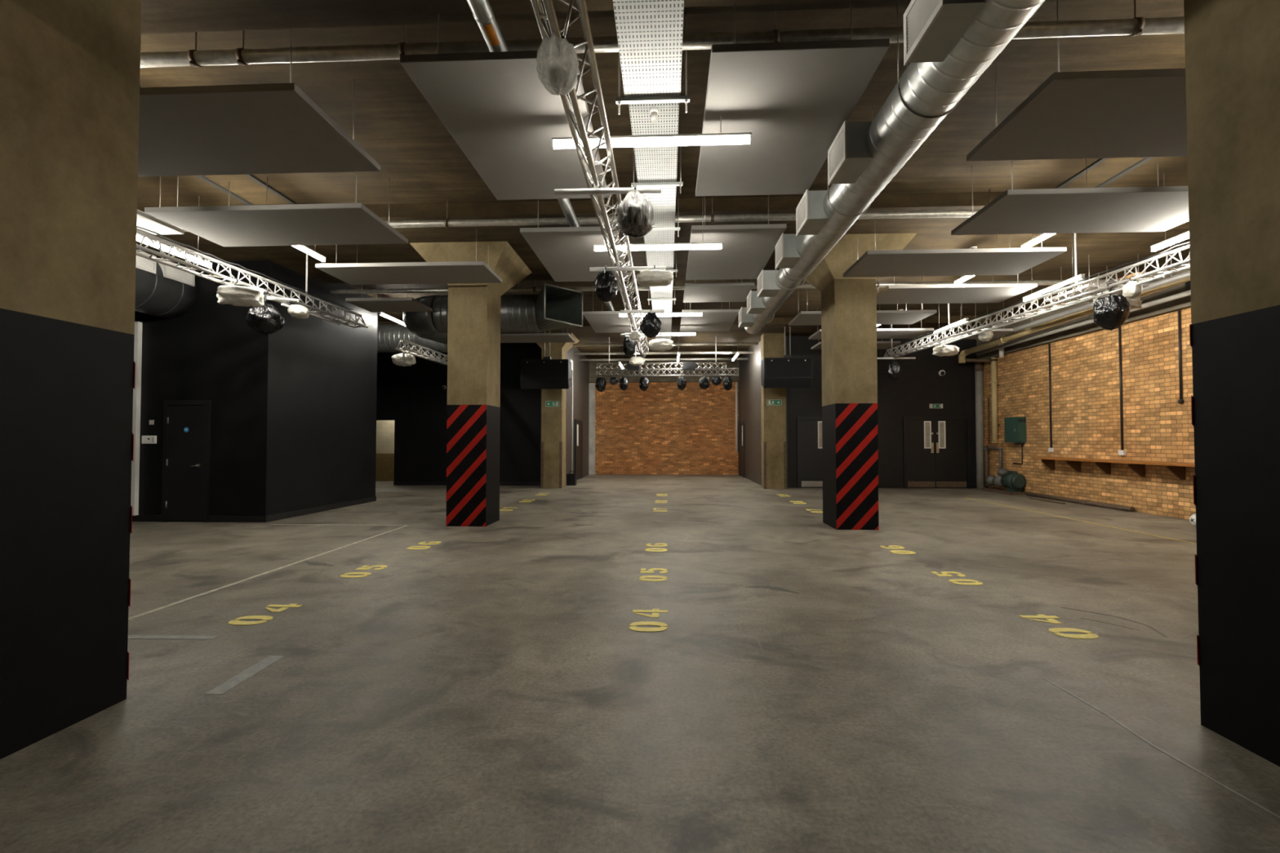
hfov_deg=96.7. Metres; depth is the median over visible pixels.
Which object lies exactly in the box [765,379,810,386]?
grille
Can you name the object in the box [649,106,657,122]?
ceiling sensor
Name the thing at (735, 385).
pipe
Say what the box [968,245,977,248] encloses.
smoke detector
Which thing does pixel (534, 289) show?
pipe
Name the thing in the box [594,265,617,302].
stage light
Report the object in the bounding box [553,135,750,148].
diffuser
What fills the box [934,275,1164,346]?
rail
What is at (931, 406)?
exit sign
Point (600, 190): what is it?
crossbar
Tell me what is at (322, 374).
wall
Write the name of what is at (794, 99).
ceiling panel
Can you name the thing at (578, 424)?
door
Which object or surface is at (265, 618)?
painted number
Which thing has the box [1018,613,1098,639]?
painted number
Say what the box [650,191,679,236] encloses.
bracket
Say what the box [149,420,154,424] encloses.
light switch
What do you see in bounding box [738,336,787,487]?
wall
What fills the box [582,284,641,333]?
ceiling panel
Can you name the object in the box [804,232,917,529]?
concrete column
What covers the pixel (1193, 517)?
football
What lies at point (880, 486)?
baseboard
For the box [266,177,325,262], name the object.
strip light
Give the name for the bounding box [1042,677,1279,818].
painted line
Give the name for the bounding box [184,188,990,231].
pipe
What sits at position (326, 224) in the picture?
ceiling panel
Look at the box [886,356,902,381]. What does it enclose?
stage light
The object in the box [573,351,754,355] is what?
pipe
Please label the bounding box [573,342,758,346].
pipe
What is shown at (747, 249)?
ceiling panel
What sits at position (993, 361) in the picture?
downpipe
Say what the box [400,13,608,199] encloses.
ceiling panel
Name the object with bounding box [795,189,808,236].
grille
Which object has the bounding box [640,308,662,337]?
stage light
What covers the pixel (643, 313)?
strip light
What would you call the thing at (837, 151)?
grille
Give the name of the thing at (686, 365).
projector
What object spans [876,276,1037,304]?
ceiling panel
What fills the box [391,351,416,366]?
stage light
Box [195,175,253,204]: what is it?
trim
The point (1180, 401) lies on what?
conduit
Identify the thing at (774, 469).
concrete column
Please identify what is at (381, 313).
strip light
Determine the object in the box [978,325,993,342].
stage light
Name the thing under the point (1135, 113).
ceiling panel
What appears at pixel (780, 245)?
grille
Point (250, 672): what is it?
tape mark
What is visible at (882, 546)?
painted number
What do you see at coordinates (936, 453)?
door
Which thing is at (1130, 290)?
stage light
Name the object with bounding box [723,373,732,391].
stage light
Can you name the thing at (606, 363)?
lighting truss
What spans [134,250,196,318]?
duct
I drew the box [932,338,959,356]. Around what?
stage light
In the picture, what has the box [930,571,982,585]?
painted number
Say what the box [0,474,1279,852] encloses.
floor
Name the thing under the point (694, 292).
ceiling panel
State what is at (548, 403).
exit sign
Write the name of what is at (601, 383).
stage light
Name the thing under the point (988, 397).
rusty pipe
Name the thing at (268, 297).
crossbar
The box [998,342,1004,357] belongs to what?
stub
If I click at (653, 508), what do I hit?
painted number
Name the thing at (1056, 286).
diffuser
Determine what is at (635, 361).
stage light
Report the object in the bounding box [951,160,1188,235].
ceiling panel
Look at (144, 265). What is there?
grille
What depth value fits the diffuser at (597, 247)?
7.06 m
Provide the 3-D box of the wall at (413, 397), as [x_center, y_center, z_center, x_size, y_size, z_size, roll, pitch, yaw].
[-6.171,-0.619,17.839,6.350,4.900,0.200,0,-1,3]
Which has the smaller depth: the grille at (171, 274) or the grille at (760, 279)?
the grille at (760, 279)
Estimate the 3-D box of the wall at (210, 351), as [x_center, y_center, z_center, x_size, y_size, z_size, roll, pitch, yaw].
[-8.056,-0.810,9.918,3.350,4.900,0.150,0,-1,3]
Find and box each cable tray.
[613,0,684,97]
[628,102,679,339]
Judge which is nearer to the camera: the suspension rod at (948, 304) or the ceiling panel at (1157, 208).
the ceiling panel at (1157, 208)
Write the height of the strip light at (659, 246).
0.087 m
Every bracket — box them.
[615,14,689,115]
[631,146,683,193]
[644,251,677,276]
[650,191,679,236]
[1092,291,1117,306]
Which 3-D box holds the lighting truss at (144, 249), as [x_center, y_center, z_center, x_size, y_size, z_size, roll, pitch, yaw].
[-5.444,-2.023,7.548,0.274,0.254,6.069,0,-1,5]
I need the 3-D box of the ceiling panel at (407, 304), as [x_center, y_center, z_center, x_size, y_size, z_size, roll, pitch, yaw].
[-4.664,-2.543,10.652,1.220,0.599,0.900,0,-1,3]
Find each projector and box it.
[626,362,639,370]
[682,361,695,370]
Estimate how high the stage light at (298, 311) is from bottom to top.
0.315 m
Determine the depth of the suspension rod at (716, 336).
16.96 m
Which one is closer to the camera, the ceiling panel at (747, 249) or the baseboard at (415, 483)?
the ceiling panel at (747, 249)
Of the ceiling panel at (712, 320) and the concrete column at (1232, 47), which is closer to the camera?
the concrete column at (1232, 47)
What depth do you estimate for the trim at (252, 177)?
7.37 m
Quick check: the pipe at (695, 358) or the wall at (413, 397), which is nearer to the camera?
the wall at (413, 397)
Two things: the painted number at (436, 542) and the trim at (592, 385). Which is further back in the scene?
the trim at (592, 385)
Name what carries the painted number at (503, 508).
on the floor at (491, 688)
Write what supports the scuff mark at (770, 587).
on the floor at (491, 688)
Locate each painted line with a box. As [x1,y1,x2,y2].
[128,524,408,620]
[128,635,218,639]
[269,524,406,525]
[964,497,1196,544]
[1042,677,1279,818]
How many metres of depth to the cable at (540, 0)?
3.12 m
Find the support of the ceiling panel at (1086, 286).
hanging from the ceiling
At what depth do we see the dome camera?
16.61 m
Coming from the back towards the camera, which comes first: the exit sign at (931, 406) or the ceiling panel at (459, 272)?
the exit sign at (931, 406)
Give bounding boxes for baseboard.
[208,515,264,522]
[264,496,376,522]
[393,481,540,485]
[878,484,902,488]
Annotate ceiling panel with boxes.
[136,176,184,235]
[137,28,380,177]
[144,171,408,246]
[315,229,502,284]
[345,284,432,312]
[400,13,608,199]
[500,328,575,342]
[520,199,628,281]
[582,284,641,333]
[680,281,739,331]
[683,280,754,302]
[685,195,786,279]
[695,0,889,195]
[788,276,937,325]
[808,303,933,339]
[810,324,900,349]
[842,218,1066,277]
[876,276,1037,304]
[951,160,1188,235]
[954,300,1014,339]
[966,0,1187,161]
[1045,254,1151,302]
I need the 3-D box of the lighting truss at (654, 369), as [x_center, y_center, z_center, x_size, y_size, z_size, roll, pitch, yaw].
[0.794,-1.607,16.875,4.251,0.230,0.040,0,-1,3]
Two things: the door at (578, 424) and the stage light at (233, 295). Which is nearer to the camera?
the stage light at (233, 295)
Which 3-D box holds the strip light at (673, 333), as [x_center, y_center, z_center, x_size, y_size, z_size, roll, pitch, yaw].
[0.461,-2.512,12.907,1.600,0.912,0.060,0,-1,3]
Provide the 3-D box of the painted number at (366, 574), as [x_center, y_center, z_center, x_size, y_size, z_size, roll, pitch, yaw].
[-2.943,1.545,6.076,0.290,0.003,0.565,0,-1,3]
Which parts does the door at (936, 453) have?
kick plate, vision panel, pane, push plate, push plate, vision panel, pane, kick plate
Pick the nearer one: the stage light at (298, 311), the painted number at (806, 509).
the stage light at (298, 311)
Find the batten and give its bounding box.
[1027,497,1065,504]
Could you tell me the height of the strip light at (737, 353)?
0.562 m
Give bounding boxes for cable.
[136,226,354,310]
[539,0,613,256]
[895,241,1189,346]
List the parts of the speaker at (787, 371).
suspension rod, suspension rod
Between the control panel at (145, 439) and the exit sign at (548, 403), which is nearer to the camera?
the control panel at (145, 439)
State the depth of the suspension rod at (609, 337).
17.11 m
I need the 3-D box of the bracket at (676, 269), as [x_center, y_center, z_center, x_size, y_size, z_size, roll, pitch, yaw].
[0.339,-2.664,9.362,0.560,0.418,0.040,0,-1,3]
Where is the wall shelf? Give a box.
[1032,457,1195,479]
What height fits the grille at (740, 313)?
0.310 m
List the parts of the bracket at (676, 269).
hanging rod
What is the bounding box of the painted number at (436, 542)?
[406,541,441,549]
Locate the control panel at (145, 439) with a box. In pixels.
[142,435,156,444]
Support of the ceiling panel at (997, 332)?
hanging from the ceiling
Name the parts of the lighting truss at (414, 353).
frame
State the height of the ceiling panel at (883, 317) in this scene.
0.779 m
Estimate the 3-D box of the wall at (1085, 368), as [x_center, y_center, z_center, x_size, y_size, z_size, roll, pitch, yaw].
[9.589,-0.898,6.293,0.250,4.900,20.650,0,-1,3]
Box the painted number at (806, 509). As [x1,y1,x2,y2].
[806,509,822,512]
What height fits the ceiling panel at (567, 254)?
0.679 m
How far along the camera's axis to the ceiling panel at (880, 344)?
14.91 m
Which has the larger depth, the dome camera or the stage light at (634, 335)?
the dome camera
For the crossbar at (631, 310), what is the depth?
9.04 m
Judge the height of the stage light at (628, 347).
0.475 m
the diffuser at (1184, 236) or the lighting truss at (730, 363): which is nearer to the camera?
the diffuser at (1184, 236)
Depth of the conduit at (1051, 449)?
13.57 m
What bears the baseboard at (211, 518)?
attached to the wall at (210, 351)
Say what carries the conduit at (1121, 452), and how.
attached to the wall at (1085, 368)
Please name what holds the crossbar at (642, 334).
attached to the lighting truss at (550, 15)
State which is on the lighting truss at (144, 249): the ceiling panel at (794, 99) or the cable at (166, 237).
the cable at (166, 237)
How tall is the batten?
0.030 m
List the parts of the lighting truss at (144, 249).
frame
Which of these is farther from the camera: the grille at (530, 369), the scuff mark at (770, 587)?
the grille at (530, 369)
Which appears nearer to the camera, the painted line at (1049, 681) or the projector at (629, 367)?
the painted line at (1049, 681)
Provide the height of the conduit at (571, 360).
4.000 m
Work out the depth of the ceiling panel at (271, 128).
4.65 m
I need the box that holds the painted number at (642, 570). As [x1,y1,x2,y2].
[639,568,667,581]
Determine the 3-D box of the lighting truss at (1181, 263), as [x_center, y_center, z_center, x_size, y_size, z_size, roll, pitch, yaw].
[6.483,-1.981,9.273,0.274,0.254,10.694,0,-1,-1]
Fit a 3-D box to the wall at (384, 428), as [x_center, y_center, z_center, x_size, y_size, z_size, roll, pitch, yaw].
[-7.667,-0.579,19.513,3.200,4.900,0.200,0,-1,3]
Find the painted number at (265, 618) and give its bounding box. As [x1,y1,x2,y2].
[228,603,302,625]
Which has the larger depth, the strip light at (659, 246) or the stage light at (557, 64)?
the strip light at (659, 246)
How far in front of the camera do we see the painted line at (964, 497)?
9.54 m
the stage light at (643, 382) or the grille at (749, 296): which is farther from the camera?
the stage light at (643, 382)
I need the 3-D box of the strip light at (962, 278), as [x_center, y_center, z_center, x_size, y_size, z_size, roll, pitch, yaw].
[5.249,-2.631,8.823,0.060,0.512,1.400,0,-1,3]
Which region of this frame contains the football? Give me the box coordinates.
[1189,513,1195,526]
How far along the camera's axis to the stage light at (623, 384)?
16.83 m
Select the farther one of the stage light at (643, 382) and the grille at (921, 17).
the stage light at (643, 382)
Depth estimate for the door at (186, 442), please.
9.76 m
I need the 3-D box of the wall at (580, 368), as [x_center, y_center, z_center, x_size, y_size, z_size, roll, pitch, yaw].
[-2.538,-0.554,20.516,0.650,4.900,5.900,0,-1,3]
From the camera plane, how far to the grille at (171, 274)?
9.50 m
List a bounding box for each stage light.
[216,277,264,306]
[245,288,284,334]
[287,297,309,318]
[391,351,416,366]
[536,35,578,95]
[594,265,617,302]
[595,374,606,392]
[609,374,617,385]
[616,185,654,237]
[618,377,627,390]
[622,333,635,356]
[628,353,644,365]
[629,326,640,340]
[635,265,673,286]
[639,374,648,391]
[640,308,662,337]
[647,332,673,351]
[676,376,686,390]
[698,373,710,389]
[711,373,721,385]
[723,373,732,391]
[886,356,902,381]
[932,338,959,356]
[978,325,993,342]
[1093,283,1130,330]
[1121,275,1142,298]
[1125,296,1142,310]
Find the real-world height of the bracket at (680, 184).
0.598 m
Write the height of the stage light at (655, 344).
0.367 m
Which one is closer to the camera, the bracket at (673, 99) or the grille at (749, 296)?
the bracket at (673, 99)
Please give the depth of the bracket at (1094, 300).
8.11 m
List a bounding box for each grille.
[135,250,156,274]
[164,261,195,286]
[521,360,566,377]
[521,381,566,388]
[738,306,742,328]
[746,290,751,314]
[757,269,763,297]
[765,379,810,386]
[775,232,783,269]
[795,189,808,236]
[827,120,847,185]
[903,0,946,65]
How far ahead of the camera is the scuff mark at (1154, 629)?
4.47 m
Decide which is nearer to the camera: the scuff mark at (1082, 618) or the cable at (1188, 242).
the scuff mark at (1082, 618)
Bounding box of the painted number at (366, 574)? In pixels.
[340,564,387,577]
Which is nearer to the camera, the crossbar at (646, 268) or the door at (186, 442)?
the crossbar at (646, 268)
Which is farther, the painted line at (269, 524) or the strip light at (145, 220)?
the painted line at (269, 524)
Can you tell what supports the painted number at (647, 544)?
on the floor at (491, 688)
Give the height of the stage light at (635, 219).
0.434 m
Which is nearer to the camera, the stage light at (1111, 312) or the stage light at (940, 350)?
the stage light at (1111, 312)
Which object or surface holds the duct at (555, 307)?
hanging from the ceiling
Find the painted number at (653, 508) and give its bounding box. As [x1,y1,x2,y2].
[653,508,667,511]
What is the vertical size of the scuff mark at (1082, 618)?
0.001 m
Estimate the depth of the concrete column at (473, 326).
9.30 m
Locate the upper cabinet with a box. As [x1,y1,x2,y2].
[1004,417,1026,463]
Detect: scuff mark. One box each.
[303,560,333,566]
[745,585,799,593]
[1062,607,1167,637]
[1081,617,1138,630]
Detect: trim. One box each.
[130,321,142,515]
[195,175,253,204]
[244,173,297,204]
[588,382,595,475]
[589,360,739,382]
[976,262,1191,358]
[1053,158,1107,188]
[1094,156,1155,187]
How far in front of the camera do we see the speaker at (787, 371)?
15.27 m
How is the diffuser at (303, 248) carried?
attached to the strip light at (303, 248)
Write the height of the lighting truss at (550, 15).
0.257 m
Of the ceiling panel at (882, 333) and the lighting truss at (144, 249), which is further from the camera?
the ceiling panel at (882, 333)
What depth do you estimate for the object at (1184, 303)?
12.35 m
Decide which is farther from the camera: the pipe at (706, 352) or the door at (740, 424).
the door at (740, 424)
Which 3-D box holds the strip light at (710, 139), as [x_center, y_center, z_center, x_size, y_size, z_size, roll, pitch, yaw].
[0.324,-2.351,4.568,1.124,0.242,0.060,0,-1,3]
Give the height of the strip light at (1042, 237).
0.692 m
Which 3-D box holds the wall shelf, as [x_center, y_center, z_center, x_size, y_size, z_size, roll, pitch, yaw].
[9.457,0.786,9.738,0.349,0.300,8.000,0,-1,3]
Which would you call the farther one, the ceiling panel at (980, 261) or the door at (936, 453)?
the door at (936, 453)
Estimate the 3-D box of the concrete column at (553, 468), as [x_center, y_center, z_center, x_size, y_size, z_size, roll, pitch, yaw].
[-2.584,-0.437,17.070,1.310,4.500,1.380,0,-1,3]
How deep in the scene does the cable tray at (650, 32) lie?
3.74 m
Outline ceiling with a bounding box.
[136,0,1189,358]
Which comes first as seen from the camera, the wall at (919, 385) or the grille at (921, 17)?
the grille at (921, 17)
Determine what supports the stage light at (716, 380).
attached to the lighting truss at (654, 369)
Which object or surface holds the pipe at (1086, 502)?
on the floor at (491, 688)
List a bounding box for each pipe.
[140,0,1184,67]
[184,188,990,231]
[329,277,1152,293]
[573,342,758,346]
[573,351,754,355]
[578,357,748,360]
[734,382,737,451]
[958,274,1190,363]
[975,289,1191,355]
[987,397,990,444]
[1013,244,1190,332]
[1025,492,1135,511]
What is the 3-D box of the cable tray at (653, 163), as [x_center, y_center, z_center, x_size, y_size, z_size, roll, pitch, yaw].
[0.388,-2.580,10.369,0.420,0.060,11.780,0,-1,3]
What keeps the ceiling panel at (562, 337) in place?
hanging from the ceiling
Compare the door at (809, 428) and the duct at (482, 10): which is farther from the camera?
the door at (809, 428)
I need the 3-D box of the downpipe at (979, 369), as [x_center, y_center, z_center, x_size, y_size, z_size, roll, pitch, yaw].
[9.837,-0.077,16.481,0.224,3.750,0.224,0,-1,3]
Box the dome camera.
[937,369,945,376]
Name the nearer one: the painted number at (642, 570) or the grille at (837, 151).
the grille at (837, 151)
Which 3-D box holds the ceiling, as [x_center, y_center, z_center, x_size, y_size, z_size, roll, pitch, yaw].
[0.006,-3.083,10.039,19.850,0.450,27.500,0,-1,3]
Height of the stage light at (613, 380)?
0.330 m
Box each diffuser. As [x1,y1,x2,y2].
[136,235,210,267]
[292,245,324,261]
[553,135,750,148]
[594,244,721,251]
[619,313,702,316]
[643,333,695,336]
[1022,233,1055,248]
[1023,275,1080,301]
[1152,232,1189,251]
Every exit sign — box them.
[545,400,559,406]
[767,400,782,405]
[929,404,942,408]
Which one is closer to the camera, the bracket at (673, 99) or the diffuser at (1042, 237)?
the bracket at (673, 99)
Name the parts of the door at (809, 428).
kick plate, vision panel, pane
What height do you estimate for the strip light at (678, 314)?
0.083 m
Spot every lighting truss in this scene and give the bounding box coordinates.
[136,228,368,328]
[395,338,447,365]
[530,0,648,358]
[595,362,726,370]
[595,368,738,376]
[883,244,1190,357]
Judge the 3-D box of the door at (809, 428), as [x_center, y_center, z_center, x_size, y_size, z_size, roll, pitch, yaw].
[5.107,0.756,16.777,0.940,2.100,0.065,0,-1,3]
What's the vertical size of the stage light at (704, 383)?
0.473 m
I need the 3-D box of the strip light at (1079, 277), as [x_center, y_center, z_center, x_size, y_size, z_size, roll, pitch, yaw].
[6.531,-2.515,9.038,0.060,0.732,1.370,0,-1,3]
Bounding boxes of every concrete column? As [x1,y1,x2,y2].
[0,0,141,759]
[409,241,532,526]
[536,333,578,488]
[760,333,786,488]
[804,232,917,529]
[1183,0,1279,766]
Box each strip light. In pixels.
[136,199,212,267]
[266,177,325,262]
[378,311,405,326]
[551,137,575,150]
[593,244,607,251]
[609,115,751,147]
[618,312,626,317]
[625,332,695,336]
[629,242,722,250]
[632,312,647,316]
[647,278,675,304]
[651,311,702,316]
[676,335,679,361]
[732,345,739,360]
[933,315,968,333]
[954,275,973,284]
[1020,158,1087,248]
[1022,234,1084,301]
[1150,179,1189,252]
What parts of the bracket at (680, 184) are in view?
hanging rod, hanging rod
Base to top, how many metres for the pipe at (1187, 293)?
0.920 m
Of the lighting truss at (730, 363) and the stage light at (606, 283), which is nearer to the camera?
the stage light at (606, 283)
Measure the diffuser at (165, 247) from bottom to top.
0.052 m
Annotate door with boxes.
[160,400,211,522]
[573,419,582,479]
[737,421,744,477]
[796,416,822,488]
[902,416,970,488]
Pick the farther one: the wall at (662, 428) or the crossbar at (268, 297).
the wall at (662, 428)
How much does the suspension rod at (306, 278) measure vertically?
0.754 m
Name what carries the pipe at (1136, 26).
hanging from the ceiling
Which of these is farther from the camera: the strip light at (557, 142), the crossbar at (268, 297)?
the crossbar at (268, 297)
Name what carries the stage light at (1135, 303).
attached to the lighting truss at (1181, 263)
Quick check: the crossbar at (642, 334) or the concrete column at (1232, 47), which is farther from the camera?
the crossbar at (642, 334)
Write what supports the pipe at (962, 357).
attached to the ceiling
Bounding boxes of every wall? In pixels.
[134,260,269,521]
[265,260,377,515]
[375,420,394,481]
[376,342,541,482]
[565,346,589,484]
[595,382,738,475]
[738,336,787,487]
[786,334,976,488]
[982,271,1195,519]
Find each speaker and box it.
[520,330,571,389]
[760,326,813,387]
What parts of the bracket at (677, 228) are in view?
hanging rod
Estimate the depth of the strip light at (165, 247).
7.22 m
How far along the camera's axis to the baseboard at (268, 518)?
11.00 m
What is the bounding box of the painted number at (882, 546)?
[880,545,915,554]
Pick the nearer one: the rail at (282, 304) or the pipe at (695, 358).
the rail at (282, 304)
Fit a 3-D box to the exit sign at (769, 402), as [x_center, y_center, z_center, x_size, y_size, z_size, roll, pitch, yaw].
[3.877,-0.693,16.416,0.420,0.160,0.016,0,-1,3]
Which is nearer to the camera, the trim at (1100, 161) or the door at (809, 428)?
the trim at (1100, 161)
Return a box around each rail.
[280,303,340,324]
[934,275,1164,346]
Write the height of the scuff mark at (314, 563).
0.001 m
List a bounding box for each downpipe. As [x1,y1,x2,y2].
[974,362,984,488]
[990,357,999,443]
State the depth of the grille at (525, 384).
15.62 m
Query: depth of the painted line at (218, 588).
5.66 m
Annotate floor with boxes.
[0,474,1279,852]
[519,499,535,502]
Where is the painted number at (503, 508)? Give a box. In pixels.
[499,507,517,511]
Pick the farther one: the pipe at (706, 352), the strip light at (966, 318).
the pipe at (706, 352)
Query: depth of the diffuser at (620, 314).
10.86 m
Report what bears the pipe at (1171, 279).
hanging from the ceiling
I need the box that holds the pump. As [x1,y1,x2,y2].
[980,445,1026,495]
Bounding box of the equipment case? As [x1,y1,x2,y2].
[566,471,576,485]
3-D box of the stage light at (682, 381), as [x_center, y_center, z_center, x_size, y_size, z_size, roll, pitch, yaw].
[1.233,-1.309,16.853,0.280,0.492,0.289,0,-1,3]
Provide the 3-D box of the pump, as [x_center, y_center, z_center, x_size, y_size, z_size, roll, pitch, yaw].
[9.681,1.147,15.377,0.428,1.250,1.800,0,-1,3]
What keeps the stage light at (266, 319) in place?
attached to the lighting truss at (144, 249)
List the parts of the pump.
pump casing, pump casing, plate, motor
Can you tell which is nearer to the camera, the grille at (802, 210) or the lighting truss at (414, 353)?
the grille at (802, 210)
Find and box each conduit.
[568,359,573,473]
[1048,343,1053,452]
[1118,326,1125,455]
[1177,311,1184,404]
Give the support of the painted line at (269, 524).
on the floor at (491, 688)
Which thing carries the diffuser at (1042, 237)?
attached to the strip light at (1042, 237)
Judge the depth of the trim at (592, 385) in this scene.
23.21 m
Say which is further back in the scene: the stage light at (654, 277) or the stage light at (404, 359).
the stage light at (404, 359)
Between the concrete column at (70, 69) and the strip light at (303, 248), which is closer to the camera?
the concrete column at (70, 69)
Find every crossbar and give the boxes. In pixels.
[266,296,298,302]
[554,181,661,195]
[589,262,665,271]
[620,306,664,313]
[620,330,671,336]
[876,357,915,359]
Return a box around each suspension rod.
[305,253,307,293]
[608,337,609,362]
[715,336,716,361]
[947,303,949,328]
[1074,233,1077,284]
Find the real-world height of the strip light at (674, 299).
0.598 m
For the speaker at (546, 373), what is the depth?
15.59 m
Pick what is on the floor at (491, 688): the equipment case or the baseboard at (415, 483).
the equipment case
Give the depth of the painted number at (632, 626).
4.32 m
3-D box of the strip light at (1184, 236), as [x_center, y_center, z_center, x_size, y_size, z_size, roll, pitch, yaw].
[6.421,-2.665,6.564,0.060,0.912,1.200,0,-1,3]
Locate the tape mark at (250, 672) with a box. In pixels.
[204,655,284,694]
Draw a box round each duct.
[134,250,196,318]
[377,283,582,352]
[466,0,614,311]
[738,0,1044,333]
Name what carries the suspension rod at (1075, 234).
hanging from the ceiling
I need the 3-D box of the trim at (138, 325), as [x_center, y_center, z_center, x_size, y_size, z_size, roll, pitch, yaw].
[-8.731,-0.143,9.820,0.150,3.340,0.080,0,-1,3]
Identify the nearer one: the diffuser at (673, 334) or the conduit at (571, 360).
the diffuser at (673, 334)
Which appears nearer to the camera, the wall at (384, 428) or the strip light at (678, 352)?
the strip light at (678, 352)
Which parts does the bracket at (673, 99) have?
hanging rod, hanging rod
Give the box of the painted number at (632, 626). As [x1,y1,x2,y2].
[629,608,667,631]
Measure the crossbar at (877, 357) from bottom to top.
0.042 m
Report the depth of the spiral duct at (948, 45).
4.12 m
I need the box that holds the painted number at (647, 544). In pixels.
[644,543,667,551]

